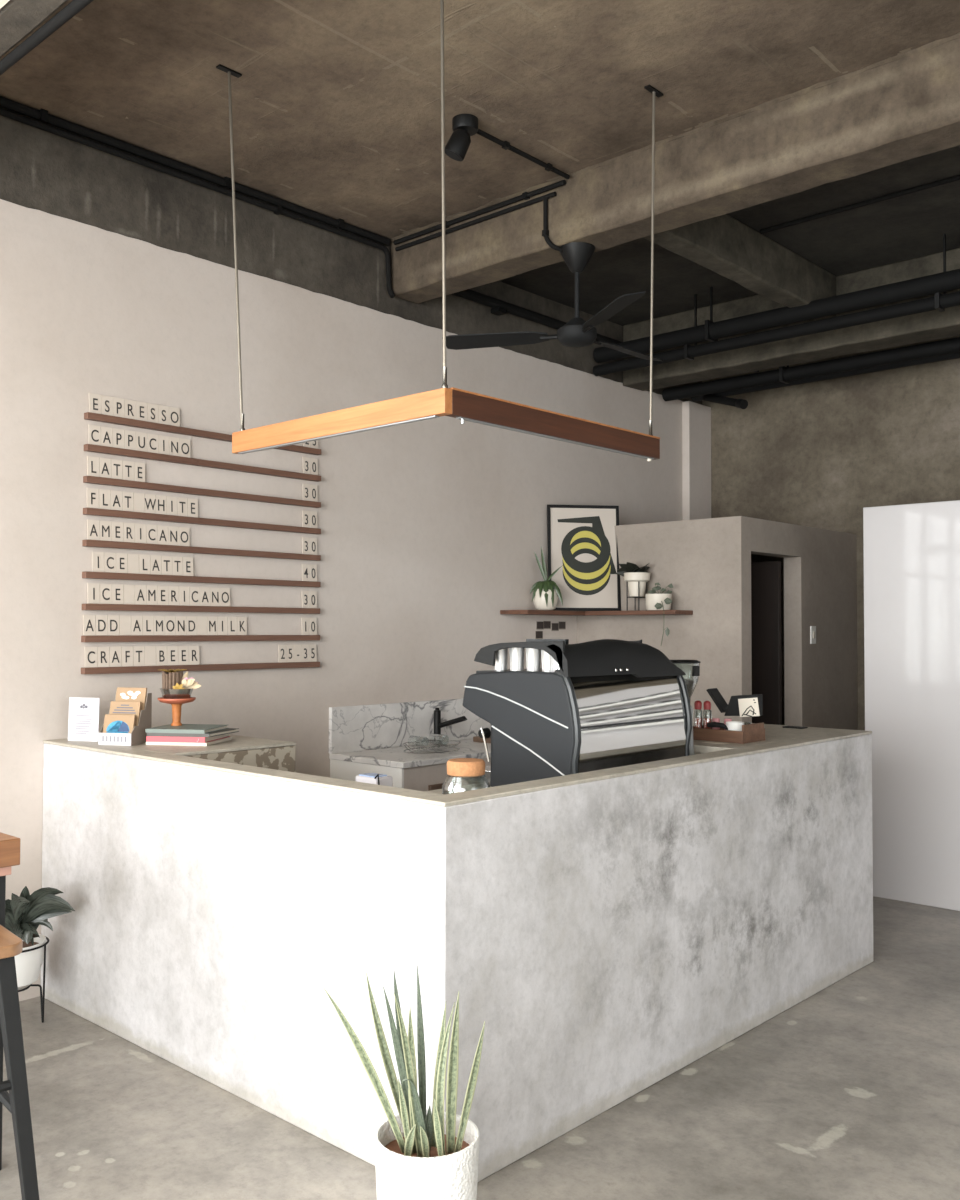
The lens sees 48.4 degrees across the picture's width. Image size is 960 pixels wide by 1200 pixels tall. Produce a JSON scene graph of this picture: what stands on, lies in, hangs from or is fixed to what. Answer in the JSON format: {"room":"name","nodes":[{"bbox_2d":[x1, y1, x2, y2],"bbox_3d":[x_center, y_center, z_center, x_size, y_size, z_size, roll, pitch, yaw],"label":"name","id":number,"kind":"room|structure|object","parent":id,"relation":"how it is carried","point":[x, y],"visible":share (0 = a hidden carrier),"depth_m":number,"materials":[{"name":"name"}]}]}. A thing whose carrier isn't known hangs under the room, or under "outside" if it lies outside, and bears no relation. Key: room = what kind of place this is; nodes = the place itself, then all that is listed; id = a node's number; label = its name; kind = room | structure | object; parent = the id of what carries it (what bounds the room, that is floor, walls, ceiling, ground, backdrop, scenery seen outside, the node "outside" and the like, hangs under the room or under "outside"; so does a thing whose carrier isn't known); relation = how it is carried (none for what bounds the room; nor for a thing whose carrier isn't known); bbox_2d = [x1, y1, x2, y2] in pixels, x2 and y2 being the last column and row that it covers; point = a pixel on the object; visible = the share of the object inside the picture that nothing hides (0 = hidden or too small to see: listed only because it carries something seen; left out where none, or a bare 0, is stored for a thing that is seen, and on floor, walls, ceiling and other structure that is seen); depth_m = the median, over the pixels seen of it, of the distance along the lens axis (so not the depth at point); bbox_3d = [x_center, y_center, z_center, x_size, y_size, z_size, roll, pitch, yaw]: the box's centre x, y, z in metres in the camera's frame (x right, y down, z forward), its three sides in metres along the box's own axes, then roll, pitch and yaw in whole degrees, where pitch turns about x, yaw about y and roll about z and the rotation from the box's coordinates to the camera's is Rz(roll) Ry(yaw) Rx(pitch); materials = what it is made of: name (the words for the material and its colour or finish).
{"room":"cafe","nodes":[
{"label":"cafe","id":0,"kind":"room"},
{"bbox_2d":[0,107,701,1000],"bbox_3d":[-1.849,-0.198,4.627,0.300,3.667,10.300,-1,-2,43],"label":"wall","id":1,"kind":"structure","parent":0,"point":[117,274],"depth_m":5.28,"materials":[{"name":"paint"}]},
{"bbox_2d":[0,107,394,297],"bbox_3d":[-1.315,-1.828,4.979,0.058,0.288,2.469,-1,-2,43],"label":"conduit","id":2,"kind":"object","parent":1,"relation":"attached to","point":[277,209],"visible":1,"depth_m":4.98,"materials":[{"name":"black metal"}]},
{"bbox_2d":[81,635,319,641],"bbox_3d":[-1.259,0.179,5.013,0.034,0.028,1.270,-1,-2,43],"label":"rail","id":3,"kind":"object","parent":1,"relation":"attached to","point":[112,638],"visible":1,"depth_m":4.93,"materials":[{"name":"brown wood"}]},
{"bbox_2d":[83,615,246,635],"bbox_3d":[-1.409,0.117,4.862,0.008,0.088,0.831,-1,-2,43],"label":"sign","id":4,"kind":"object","parent":3,"relation":"on","point":[89,625],"depth_m":4.83,"materials":[{"name":"grey"}]},
{"bbox_2d":[301,618,316,634],"bbox_3d":[-0.871,0.134,5.448,0.008,0.088,0.094,-1,-2,43],"label":"sign","id":5,"kind":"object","parent":3,"relation":"on","point":[312,621],"depth_m":5.45,"materials":[{"name":"grey"}]},
{"bbox_2d":[81,662,319,673],"bbox_3d":[-1.259,0.316,5.009,0.034,0.028,1.270,-1,-2,43],"label":"rail","id":6,"kind":"object","parent":1,"relation":"attached to","point":[203,667],"visible":1,"depth_m":4.95,"materials":[{"name":"brown wood"}]},
{"bbox_2d":[85,646,199,667],"bbox_3d":[-1.495,0.250,4.765,0.008,0.088,0.560,-1,-2,43],"label":"sign","id":7,"kind":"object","parent":6,"relation":"on","point":[126,651],"depth_m":4.75,"materials":[{"name":"grey wood"}]},
{"bbox_2d":[278,644,316,662],"bbox_3d":[-0.919,0.269,5.392,0.008,0.088,0.236,-1,-2,43],"label":"sign","id":8,"kind":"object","parent":6,"relation":"on","point":[282,656],"depth_m":5.39,"materials":[{"name":"grey"}]},
{"bbox_2d":[82,603,319,613],"bbox_3d":[-1.258,0.043,5.017,0.034,0.028,1.270,-1,-2,43],"label":"rail","id":9,"kind":"object","parent":1,"relation":"attached to","point":[106,607],"visible":1,"depth_m":4.94,"materials":[{"name":"brown wood"}]},
{"bbox_2d":[87,583,229,605],"bbox_3d":[-1.436,-0.021,4.837,0.008,0.088,0.716,-1,-2,43],"label":"sign","id":10,"kind":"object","parent":9,"relation":"on","point":[93,589],"depth_m":4.81,"materials":[{"name":"grey"}]},
{"bbox_2d":[302,591,316,607],"bbox_3d":[-0.870,-0.002,5.452,0.008,0.088,0.094,-1,-2,43],"label":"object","id":11,"kind":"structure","parent":9,"relation":"on","point":[312,594],"depth_m":5.45,"materials":[{"name":"grey"}]},
{"bbox_2d":[82,539,320,560],"bbox_3d":[-1.258,-0.229,5.025,0.034,0.028,1.270,-1,-2,43],"label":"rail","id":12,"kind":"object","parent":1,"relation":"attached to","point":[87,543],"visible":1,"depth_m":4.94,"materials":[{"name":"brown wood"}]},
{"bbox_2d":[87,519,189,545],"bbox_3d":[-1.512,-0.295,4.760,0.008,0.088,0.497,-1,-2,43],"label":"sign","id":13,"kind":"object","parent":12,"relation":"on","point":[93,526],"depth_m":4.75,"materials":[{"name":"grey"}]},
{"bbox_2d":[302,537,316,554],"bbox_3d":[-0.870,-0.275,5.459,0.008,0.088,0.094,-1,-2,43],"label":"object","id":14,"kind":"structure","parent":12,"relation":"on","point":[305,540],"depth_m":5.46,"materials":[{"name":"white"}]},
{"bbox_2d":[82,571,320,586],"bbox_3d":[-1.258,-0.093,5.021,0.034,0.028,1.270,-1,-2,43],"label":"rail","id":15,"kind":"object","parent":1,"relation":"attached to","point":[91,575],"visible":1,"depth_m":4.94,"materials":[{"name":"brown wood"}]},
{"bbox_2d":[92,552,192,575],"bbox_3d":[-1.498,-0.159,4.773,0.008,0.088,0.495,-1,-2,43],"label":"sign","id":16,"kind":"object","parent":15,"relation":"on","point":[97,557],"depth_m":4.76,"materials":[{"name":"grey"}]},
{"bbox_2d":[302,564,316,581],"bbox_3d":[-0.870,-0.138,5.455,0.008,0.088,0.094,-1,-2,43],"label":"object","id":17,"kind":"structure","parent":15,"relation":"on","point":[305,567],"depth_m":5.45,"materials":[{"name":"white"}]},
{"bbox_2d":[83,476,320,507],"bbox_3d":[-1.257,-0.502,5.032,0.034,0.028,1.270,-1,-2,43],"label":"rail","id":18,"kind":"object","parent":1,"relation":"attached to","point":[86,479],"visible":1,"depth_m":4.95,"materials":[{"name":"brown wood"}]},
{"bbox_2d":[87,456,144,481],"bbox_3d":[-1.591,-0.571,4.682,0.008,0.088,0.272,-1,-2,43],"label":"sign","id":19,"kind":"object","parent":18,"relation":"on","point":[92,462],"depth_m":4.68,"materials":[{"name":"grey plastic"}]},
{"bbox_2d":[302,484,317,501],"bbox_3d":[-0.869,-0.547,5.467,0.008,0.088,0.094,-1,-2,43],"label":"sign","id":20,"kind":"object","parent":18,"relation":"on","point":[305,487],"depth_m":5.46,"materials":[{"name":"grey paper"}]},
{"bbox_2d":[83,507,320,533],"bbox_3d":[-1.257,-0.366,5.029,0.034,0.028,1.270,-1,-2,43],"label":"rail","id":21,"kind":"object","parent":1,"relation":"attached to","point":[86,511],"visible":1,"depth_m":4.95,"materials":[{"name":"brown wood"}]},
{"bbox_2d":[87,488,197,517],"bbox_3d":[-1.499,-0.431,4.778,0.008,0.088,0.544,-1,-2,43],"label":"sign","id":22,"kind":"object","parent":21,"relation":"on","point":[92,493],"depth_m":4.76,"materials":[{"name":"grey"}]},
{"bbox_2d":[302,510,317,527],"bbox_3d":[-0.869,-0.411,5.463,0.008,0.088,0.094,-1,-2,43],"label":"sign","id":23,"kind":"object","parent":21,"relation":"on","point":[305,514],"depth_m":5.46,"materials":[{"name":"grey"}]},
{"bbox_2d":[84,444,320,481],"bbox_3d":[-1.257,-0.638,5.036,0.034,0.028,1.270,-1,-2,43],"label":"rail","id":24,"kind":"object","parent":1,"relation":"attached to","point":[87,447],"visible":1,"depth_m":4.96,"materials":[{"name":"brown wood"}]},
{"bbox_2d":[88,425,190,457],"bbox_3d":[-1.511,-0.704,4.772,0.008,0.088,0.497,-1,-2,43],"label":"sign","id":25,"kind":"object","parent":24,"relation":"on","point":[94,432],"depth_m":4.76,"materials":[{"name":"grey plastic"}]},
{"bbox_2d":[302,457,317,474],"bbox_3d":[-0.869,-0.683,5.471,0.008,0.088,0.094,-1,-2,43],"label":"sign","id":26,"kind":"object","parent":24,"relation":"on","point":[313,462],"depth_m":5.47,"materials":[{"name":"grey"}]},
{"bbox_2d":[84,412,320,454],"bbox_3d":[-1.256,-0.774,5.040,0.034,0.028,1.270,-1,-2,43],"label":"rail","id":27,"kind":"object","parent":1,"relation":"attached to","point":[88,415],"visible":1,"depth_m":4.87,"materials":[{"name":"brown wood"}]},
{"bbox_2d":[89,393,179,426],"bbox_3d":[-1.530,-0.841,4.755,0.008,0.088,0.439,-1,-2,43],"label":"sign","id":28,"kind":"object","parent":27,"relation":"on","point":[94,399],"depth_m":4.74,"materials":[{"name":"grey plastic"}]},
{"bbox_2d":[329,698,490,753],"bbox_3d":[-0.254,0.692,6.096,0.025,0.238,1.540,-1,-2,43],"label":"backsplash","id":29,"kind":"structure","parent":1,"relation":"attached to","point":[374,726],"depth_m":5.84,"materials":[{"name":"grey stone"}]},
{"bbox_2d":[452,289,620,343],"bbox_3d":[0.350,-1.786,6.797,0.067,0.082,1.900,-1,-2,43],"label":"conduit","id":30,"kind":"object","parent":1,"relation":"attached to","point":[499,307],"visible":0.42,"depth_m":6.60,"materials":[{"name":"black metal"}]},
{"bbox_2d":[500,610,692,615],"bbox_3d":[0.709,0.076,6.525,0.889,0.026,0.768,-1,-2,43],"label":"corner shelf","id":31,"kind":"object","parent":1,"relation":"attached to","point":[507,612],"visible":1,"depth_m":6.54,"materials":[{"name":"brown wood"}]},
{"bbox_2d":[530,547,562,609],"bbox_3d":[0.416,-0.137,6.680,0.181,0.406,0.166,-1,-2,43],"label":"leaf plant","id":32,"kind":"object","parent":31,"relation":"on","point":[545,593],"visible":0.98,"depth_m":6.65,"materials":[{"name":"beige ceramic"}]},
{"bbox_2d":[547,505,620,610],"bbox_3d":[0.667,-0.271,6.872,0.470,0.684,0.068,0,-2,-7],"label":"framed poster","id":33,"kind":"object","parent":31,"relation":"on","point":[580,538],"visible":0.86,"depth_m":6.87,"materials":[{"name":"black paper"}]},
{"bbox_2d":[557,516,615,594],"bbox_3d":[0.691,-0.287,6.877,0.385,0.515,0.037,0,-2,-7],"label":"artwork","id":34,"kind":"object","parent":33,"relation":"attached to","point":[586,545],"depth_m":6.88,"materials":[{"name":"beige paper"}]},
{"bbox_2d":[615,562,649,610],"bbox_3d":[0.960,-0.083,6.673,0.194,0.299,0.220,-1,-2,43],"label":"plant","id":35,"kind":"object","parent":31,"relation":"on","point":[636,578],"visible":0.97,"depth_m":6.63,"materials":[{"name":"green plant"}]},
{"bbox_2d":[645,583,672,644],"bbox_3d":[1.100,0.086,6.517,0.208,0.385,0.194,-1,-2,43],"label":"trailing vine","id":36,"kind":"object","parent":31,"relation":"on","point":[658,601],"visible":0.98,"depth_m":6.48,"materials":[{"name":"beige ceramic"}]},
{"bbox_2d":[0,0,959,390],"bbox_3d":[1.394,-1.989,1.699,9.100,0.636,10.900,-1,-2,43],"label":"ceiling","id":37,"kind":"structure","parent":0,"point":[769,113],"depth_m":4.46,"materials":[{"name":"beige concrete"}]},
{"bbox_2d":[0,0,93,75],"bbox_3d":[0.212,-1.783,1.863,6.470,0.030,0.032,-1,-2,43],"label":"conduit","id":38,"kind":"object","parent":37,"relation":"attached to","point":[74,7],"visible":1,"depth_m":3.28,"materials":[{"name":"black metal"}]},
{"bbox_2d":[0,96,390,245],"bbox_3d":[-1.339,-1.999,4.983,0.045,0.045,2.465,-1,-2,43],"label":"conduit","id":39,"kind":"object","parent":37,"relation":"attached to","point":[42,115],"visible":0.95,"depth_m":4.91,"materials":[{"name":"black metal"}]},
{"bbox_2d":[216,0,662,460],"bbox_3d":[-0.145,-1.294,4.182,1.167,1.492,1.332,-1,-2,43],"label":"pendant light","id":40,"kind":"object","parent":37,"relation":"hanging from","point":[463,405],"visible":1,"depth_m":3.74,"materials":[{"name":"brown wood"}]},
{"bbox_2d":[445,114,477,161],"bbox_3d":[-0.078,-1.940,4.509,0.120,0.180,0.144,-1,-2,43],"label":"spotlight","id":41,"kind":"object","parent":37,"relation":"attached to","point":[464,126],"visible":0.96,"depth_m":4.47,"materials":[{"name":"black metal"}]},
{"bbox_2d":[395,192,556,250],"bbox_3d":[-0.049,-1.932,5.486,1.110,0.021,0.022,-1,-2,43],"label":"conduit","id":42,"kind":"object","parent":37,"relation":"attached to","point":[553,194],"visible":1,"depth_m":5.43,"materials":[{"name":"black metal"}]},
{"bbox_2d":[393,180,565,244],"bbox_3d":[-0.033,-1.970,5.467,1.180,0.027,0.027,-1,-2,43],"label":"conduit","id":43,"kind":"object","parent":37,"relation":"attached to","point":[526,195],"visible":0.97,"depth_m":5.40,"materials":[{"name":"black metal"}]},
{"bbox_2d":[477,129,569,178],"bbox_3d":[0.197,-2.001,4.801,0.025,0.025,0.645,-1,-2,43],"label":"conduit","id":44,"kind":"object","parent":37,"relation":"attached to","point":[505,145],"visible":0.85,"depth_m":4.78,"materials":[{"name":"black metal"}]},
{"bbox_2d":[442,242,662,360],"bbox_3d":[0.558,-1.458,5.263,1.193,0.473,1.044,-1,-2,43],"label":"ceiling fan","id":45,"kind":"object","parent":37,"relation":"hanging from","point":[578,332],"visible":0.98,"depth_m":5.14,"materials":[{"name":"black metal"}]},
{"bbox_2d":[542,197,562,251],"bbox_3d":[0.357,-1.805,5.139,0.120,0.270,0.048,0,-2,3],"label":"conduit","id":46,"kind":"object","parent":37,"relation":"attached to","point":[545,232],"visible":1,"depth_m":5.14,"materials":[{"name":"black metal"}]},
{"bbox_2d":[593,234,959,375],"bbox_3d":[3.891,-1.806,4.471,8.380,0.432,0.129,-1,-2,43],"label":"pipe","id":47,"kind":"object","parent":37,"relation":"hanging from","point":[939,302],"visible":1,"depth_m":6.27,"materials":[{"name":"black metal"}]},
{"bbox_2d":[593,269,959,362],"bbox_3d":[3.889,-1.852,4.470,8.380,0.341,0.120,-1,-2,43],"label":"pipe","id":48,"kind":"object","parent":37,"relation":"hanging from","point":[711,331],"visible":0.96,"depth_m":6.31,"materials":[{"name":"black metal"}]},
{"bbox_2d":[662,337,959,400],"bbox_3d":[4.432,-1.764,5.030,8.340,0.483,0.108,-1,-2,43],"label":"pipe","id":49,"kind":"object","parent":37,"relation":"hanging from","point":[784,374],"visible":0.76,"depth_m":7.02,"materials":[{"name":"black metal"}]},
{"bbox_2d":[760,175,959,233],"bbox_3d":[2.943,-2.010,4.420,3.900,0.023,0.024,-1,-2,43],"label":"conduit","id":50,"kind":"object","parent":37,"relation":"attached to","point":[954,178],"visible":1,"depth_m":5.35,"materials":[{"name":"black metal"}]},
{"bbox_2d":[0,896,959,1199],"bbox_3d":[1.386,1.634,1.597,9.100,0.150,10.900,-1,-2,43],"label":"floor","id":51,"kind":"structure","parent":0,"point":[851,1091],"depth_m":3.27,"materials":[{"name":"grey concrete"}]},
{"bbox_2d":[0,832,20,1169],"bbox_3d":[-2.021,1.121,2.774,0.800,0.925,1.300,-1,-2,43],"label":"bar table","id":52,"kind":"object","parent":51,"relation":"on","point":[9,845],"visible":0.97,"depth_m":2.98,"materials":[{"name":"brown wood"}]},
{"bbox_2d":[0,925,38,1199],"bbox_3d":[-1.395,1.223,2.706,0.432,0.720,0.432,1,-2,-40],"label":"bar stool","id":53,"kind":"object","parent":51,"relation":"on","point":[16,1101],"visible":1,"depth_m":2.67,"materials":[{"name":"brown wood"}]},
{"bbox_2d":[5,886,74,1022],"bbox_3d":[-1.739,1.357,4.120,0.370,0.531,0.257,0,-2,-13],"label":"plant","id":54,"kind":"object","parent":51,"relation":"on","point":[24,913],"visible":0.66,"depth_m":4.08,"materials":[{"name":"green plant"}]},
{"bbox_2d":[323,965,484,1199],"bbox_3d":[-0.156,1.216,2.419,0.328,0.724,0.240,1,-2,-37],"label":"snake plant","id":55,"kind":"object","parent":51,"relation":"on","point":[421,1153],"visible":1,"depth_m":2.44,"materials":[{"name":"green plant"}]},
{"bbox_2d":[329,698,490,790],"bbox_3d":[-0.055,1.122,5.900,0.569,1.108,1.540,-1,-2,43],"label":"counter","id":56,"kind":"object","parent":51,"relation":"on","point":[363,739],"visible":0.26,"depth_m":5.64,"materials":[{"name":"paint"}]},
{"bbox_2d":[402,740,460,753],"bbox_3d":[-0.252,0.770,5.616,0.266,0.040,0.346,-1,-2,43],"label":"dish rack","id":57,"kind":"object","parent":56,"relation":"on","point":[433,747],"visible":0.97,"depth_m":5.57,"materials":[{"name":"silver metal"}]},
{"bbox_2d":[428,734,447,744],"bbox_3d":[-0.220,0.749,5.723,0.107,0.062,0.062,-1,-2,43],"label":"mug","id":58,"kind":"object","parent":57,"relation":"in","point":[439,737],"visible":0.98,"depth_m":5.73,"materials":[{"name":"clear glass"}]},
{"bbox_2d":[434,708,466,739],"bbox_3d":[-0.163,0.704,5.936,0.233,0.205,0.049,-1,-2,34],"label":"faucet","id":59,"kind":"object","parent":56,"relation":"on","point":[438,725],"visible":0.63,"depth_m":5.97,"materials":[{"name":"black metal"}]},
{"bbox_2d":[40,722,872,1181],"bbox_3d":[-0.004,1.116,4.656,2.331,1.050,2.805,-1,-2,43],"label":"counter","id":60,"kind":"object","parent":51,"relation":"on","point":[609,931],"depth_m":3.48,"materials":[{"name":"concrete"}]},
{"bbox_2d":[68,697,99,741],"bbox_3d":[-1.627,0.490,4.391,0.144,0.178,0.010,0,-2,16],"label":"card","id":61,"kind":"object","parent":60,"relation":"on","point":[83,722],"visible":0.98,"depth_m":4.39,"materials":[{"name":"grey paper"}]},
{"bbox_2d":[98,693,151,745],"bbox_3d":[-1.429,0.478,4.309,0.145,0.200,0.150,0,-2,14],"label":"rack","id":62,"kind":"object","parent":60,"relation":"on","point":[138,735],"visible":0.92,"depth_m":4.26,"materials":[{"name":"white wood"}]},
{"bbox_2d":[103,714,135,733],"bbox_3d":[-1.441,0.514,4.262,0.133,0.112,0.030,0,-2,14],"label":"packet","id":63,"kind":"object","parent":62,"relation":"in","point":[113,723],"visible":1,"depth_m":4.26,"materials":[{"name":"beige paper"}]},
{"bbox_2d":[106,721,128,732],"bbox_3d":[-1.441,0.505,4.259,0.104,0.049,0.010,0,-2,14],"label":"print","id":64,"kind":"object","parent":63,"relation":"attached to","point":[111,726],"depth_m":4.26},
{"bbox_2d":[109,701,140,725],"bbox_3d":[-1.431,0.468,4.302,0.133,0.118,0.030,0,-2,14],"label":"packet","id":65,"kind":"object","parent":62,"relation":"in","point":[116,707],"visible":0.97,"depth_m":4.30,"materials":[{"name":"grey paper"}]},
{"bbox_2d":[113,705,135,713],"bbox_3d":[-1.431,0.444,4.303,0.104,0.045,0.008,0,-2,14],"label":"print","id":66,"kind":"object","parent":65,"relation":"attached to","point":[117,709],"depth_m":4.30,"materials":[{"name":"grey paper"}]},
{"bbox_2d":[115,687,146,712],"bbox_3d":[-1.421,0.418,4.346,0.133,0.122,0.030,0,-2,14],"label":"packet","id":67,"kind":"object","parent":62,"relation":"in","point":[129,694],"visible":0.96,"depth_m":4.35,"materials":[{"name":"beige paper"}]},
{"bbox_2d":[120,691,140,698],"bbox_3d":[-1.423,0.387,4.347,0.094,0.034,0.006,0,-2,13],"label":"print","id":68,"kind":"object","parent":67,"relation":"attached to","point":[123,694],"depth_m":4.35},
{"bbox_2d":[146,737,231,745],"bbox_3d":[-1.182,0.574,4.363,0.257,0.012,0.260,0,-2,10],"label":"book","id":69,"kind":"object","parent":60,"relation":"on","point":[227,738],"visible":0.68,"depth_m":4.24,"materials":[{"name":"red paper"}]},
{"bbox_2d":[146,734,229,742],"bbox_3d":[-1.186,0.556,4.361,0.247,0.022,0.259,0,-2,9],"label":"book","id":70,"kind":"object","parent":69,"relation":"on","point":[148,738],"visible":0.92,"depth_m":4.24,"materials":[{"name":"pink paper"}]},
{"bbox_2d":[147,728,238,736],"bbox_3d":[-1.165,0.538,4.356,0.292,0.014,0.240,0,-2,9],"label":"book","id":71,"kind":"object","parent":70,"relation":"on","point":[229,730],"visible":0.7,"depth_m":4.25,"materials":[{"name":"grey paper"}]},
{"bbox_2d":[145,724,227,733],"bbox_3d":[-1.190,0.524,4.358,0.249,0.015,0.240,0,-2,10],"label":"book","id":72,"kind":"object","parent":71,"relation":"on","point":[185,728],"visible":0.95,"depth_m":4.28,"materials":[{"name":"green paper"}]},
{"bbox_2d":[158,697,195,725],"bbox_3d":[-1.252,0.461,4.411,0.152,0.114,0.152,-1,-2,43],"label":"cake stand","id":73,"kind":"object","parent":72,"relation":"on","point":[176,704],"visible":0.94,"depth_m":4.39,"materials":[{"name":"ceramic"}]},
{"bbox_2d":[160,688,192,698],"bbox_3d":[-1.251,0.390,4.413,0.136,0.050,0.136,-1,-2,43],"label":"metal bowl","id":74,"kind":"object","parent":73,"relation":"on","point":[167,693],"visible":0.79,"depth_m":4.36,"materials":[{"name":"silver metal"}]},
{"bbox_2d":[160,669,200,696],"bbox_3d":[-1.248,0.343,4.405,0.166,0.114,0.119,-1,-2,24],"label":"bouquet","id":75,"kind":"object","parent":74,"relation":"in","point":[171,679],"visible":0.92,"depth_m":4.39,"materials":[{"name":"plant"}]},
{"bbox_2d":[356,773,391,786],"bbox_3d":[-0.365,0.641,3.727,0.128,0.087,0.083,-1,-2,43],"label":"card reader","id":76,"kind":"object","parent":60,"relation":"on","point":[372,778],"visible":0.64,"depth_m":3.71,"materials":[{"name":"grey plastic"}]},
{"bbox_2d":[424,783,490,793],"bbox_3d":[0.315,0.706,3.922,0.650,0.030,1.330,-1,-2,43],"label":"countertop","id":77,"kind":"structure","parent":60,"relation":"on","point":[469,787],"depth_m":3.91,"materials":[{"name":"grey concrete"}]},
{"bbox_2d":[442,758,489,794],"bbox_3d":[-0.043,0.582,3.310,0.148,0.176,0.148,-1,-2,43],"label":"glass jar","id":78,"kind":"object","parent":60,"relation":"on","point":[457,767],"visible":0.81,"depth_m":3.27,"materials":[{"name":"clear"}]},
{"bbox_2d":[463,639,691,786],"bbox_3d":[0.376,0.420,4.014,0.546,0.548,0.744,-1,-2,43],"label":"espresso machine","id":79,"kind":"object","parent":60,"relation":"on","point":[610,703],"visible":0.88,"depth_m":3.76,"materials":[{"name":"black metal"}]},
{"bbox_2d":[494,648,507,670],"bbox_3d":[0.075,0.214,3.899,0.058,0.087,0.058,-1,-2,43],"label":"cup","id":80,"kind":"object","parent":79,"relation":"on","point":[501,659],"visible":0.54,"depth_m":3.88,"materials":[{"name":"silver metal"}]},
{"bbox_2d":[476,668,541,672],"bbox_3d":[0.371,0.270,4.016,0.400,0.017,0.705,-1,-2,43],"label":"tray","id":81,"kind":"object","parent":79,"relation":"on","point":[525,670],"depth_m":3.81,"materials":[{"name":"silver metal"}]},
{"bbox_2d":[509,648,524,670],"bbox_3d":[0.133,0.212,3.845,0.058,0.087,0.058,-1,-2,43],"label":"cup","id":82,"kind":"object","parent":79,"relation":"on","point":[516,654],"visible":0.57,"depth_m":3.82,"materials":[{"name":"silver metal"}]},
{"bbox_2d":[526,648,540,671],"bbox_3d":[0.190,0.211,3.793,0.058,0.087,0.058,-1,-2,43],"label":"cup","id":83,"kind":"object","parent":79,"relation":"on","point":[533,656],"visible":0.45,"depth_m":3.77,"materials":[{"name":"silver metal"}]},
{"bbox_2d":[541,650,552,671],"bbox_3d":[0.242,0.210,3.746,0.058,0.087,0.058,-1,-2,43],"label":"cup","id":84,"kind":"object","parent":79,"relation":"on","point":[547,661],"visible":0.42,"depth_m":3.72,"materials":[{"name":"silver metal"}]},
{"bbox_2d":[670,660,700,754],"bbox_3d":[0.805,0.471,4.273,0.152,0.462,0.152,-1,-2,43],"label":"coffee grinder","id":85,"kind":"object","parent":60,"relation":"on","point":[690,684],"visible":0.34,"depth_m":4.23,"materials":[{"name":"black metal"}]},
{"bbox_2d":[693,722,764,743],"bbox_3d":[1.030,0.551,4.506,0.278,0.075,0.190,-1,-2,43],"label":"crate","id":86,"kind":"object","parent":60,"relation":"on","point":[755,732],"visible":0.7,"depth_m":4.41,"materials":[{"name":"brown wood"}]},
{"bbox_2d":[694,700,701,727],"bbox_3d":[0.931,0.505,4.564,0.036,0.152,0.036,-1,-2,43],"label":"bottle","id":87,"kind":"object","parent":86,"relation":"in","point":[698,704],"visible":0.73,"depth_m":4.55,"materials":[{"name":"clear glass"}]},
{"bbox_2d":[703,701,711,728],"bbox_3d":[0.968,0.505,4.550,0.036,0.152,0.036,-1,-2,43],"label":"bottle","id":88,"kind":"object","parent":86,"relation":"in","point":[707,704],"visible":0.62,"depth_m":4.54,"materials":[{"name":"clear glass"}]},
{"bbox_2d":[706,688,727,712],"bbox_3d":[1.037,0.435,4.638,0.085,0.102,0.070,-1,-2,43],"label":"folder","id":89,"kind":"object","parent":86,"relation":"in","point":[714,693],"visible":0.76,"depth_m":4.63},
{"bbox_2d":[726,721,743,730],"bbox_3d":[1.056,0.542,4.427,0.076,0.072,0.076,-1,-2,43],"label":"sugar bowl","id":90,"kind":"object","parent":86,"relation":"on","point":[731,725],"visible":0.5,"depth_m":4.40,"materials":[{"name":"white ceramic"}]},
{"bbox_2d":[724,694,762,715],"bbox_3d":[1.115,0.445,4.526,0.154,0.098,0.050,-1,-2,43],"label":"box","id":91,"kind":"object","parent":86,"relation":"on","point":[732,709],"visible":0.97,"depth_m":4.52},
{"bbox_2d":[738,698,759,716],"bbox_3d":[1.122,0.448,4.465,0.099,0.085,0.008,-1,-2,43],"label":"picture card","id":92,"kind":"object","parent":86,"relation":"on","point":[748,707],"visible":1,"depth_m":4.46,"materials":[{"name":"beige paper"}]},
{"bbox_2d":[645,594,671,609],"bbox_3d":[1.093,0.014,6.549,0.158,0.100,0.158,-1,-2,43],"label":"pot","id":93,"kind":"object","parent":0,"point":[653,601],"depth_m":6.48,"materials":[{"name":"beige ceramic"}]},
{"bbox_2d":[577,516,857,729],"bbox_3d":[1.640,0.625,7.284,1.216,2.186,1.629,-1,-2,43],"label":"wall","id":94,"kind":"structure","parent":0,"point":[707,562],"depth_m":6.75,"materials":[{"name":"beige paint"}]},
{"bbox_2d":[751,561,781,724],"bbox_3d":[1.732,0.728,7.068,0.540,1.950,0.060,-1,-2,43],"label":"door","id":95,"kind":"structure","parent":94,"relation":"in","point":[765,576],"depth_m":6.94,"materials":[{"name":"brown wood"}]},
{"bbox_2d":[682,335,959,730],"bbox_3d":[4.868,-0.160,5.434,9.100,3.667,0.620,-1,-2,43],"label":"wall","id":96,"kind":"structure","parent":0,"point":[817,454],"depth_m":7.64,"materials":[{"name":"paint"}]},
{"bbox_2d":[691,352,959,401],"bbox_3d":[4.649,-1.589,5.217,8.280,0.060,0.060,-1,-2,43],"label":"pipe","id":97,"kind":"object","parent":96,"relation":"attached to","point":[953,355],"visible":0.65,"depth_m":7.22,"materials":[{"name":"black metal"}]},
{"bbox_2d":[689,394,747,408],"bbox_3d":[1.724,-1.468,7.823,0.068,0.276,0.716,1,-2,-22],"label":"pipe","id":98,"kind":"object","parent":97,"relation":"attached to","point":[739,403],"visible":0.84,"depth_m":7.65,"materials":[{"name":"black metal"}]},
{"bbox_2d":[863,500,959,910],"bbox_3d":[4.013,0.536,4.559,4.800,2.222,0.114,-1,-2,43],"label":"wall partition","id":99,"kind":"structure","parent":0,"point":[911,552],"depth_m":5.94,"materials":[{"name":"white"}]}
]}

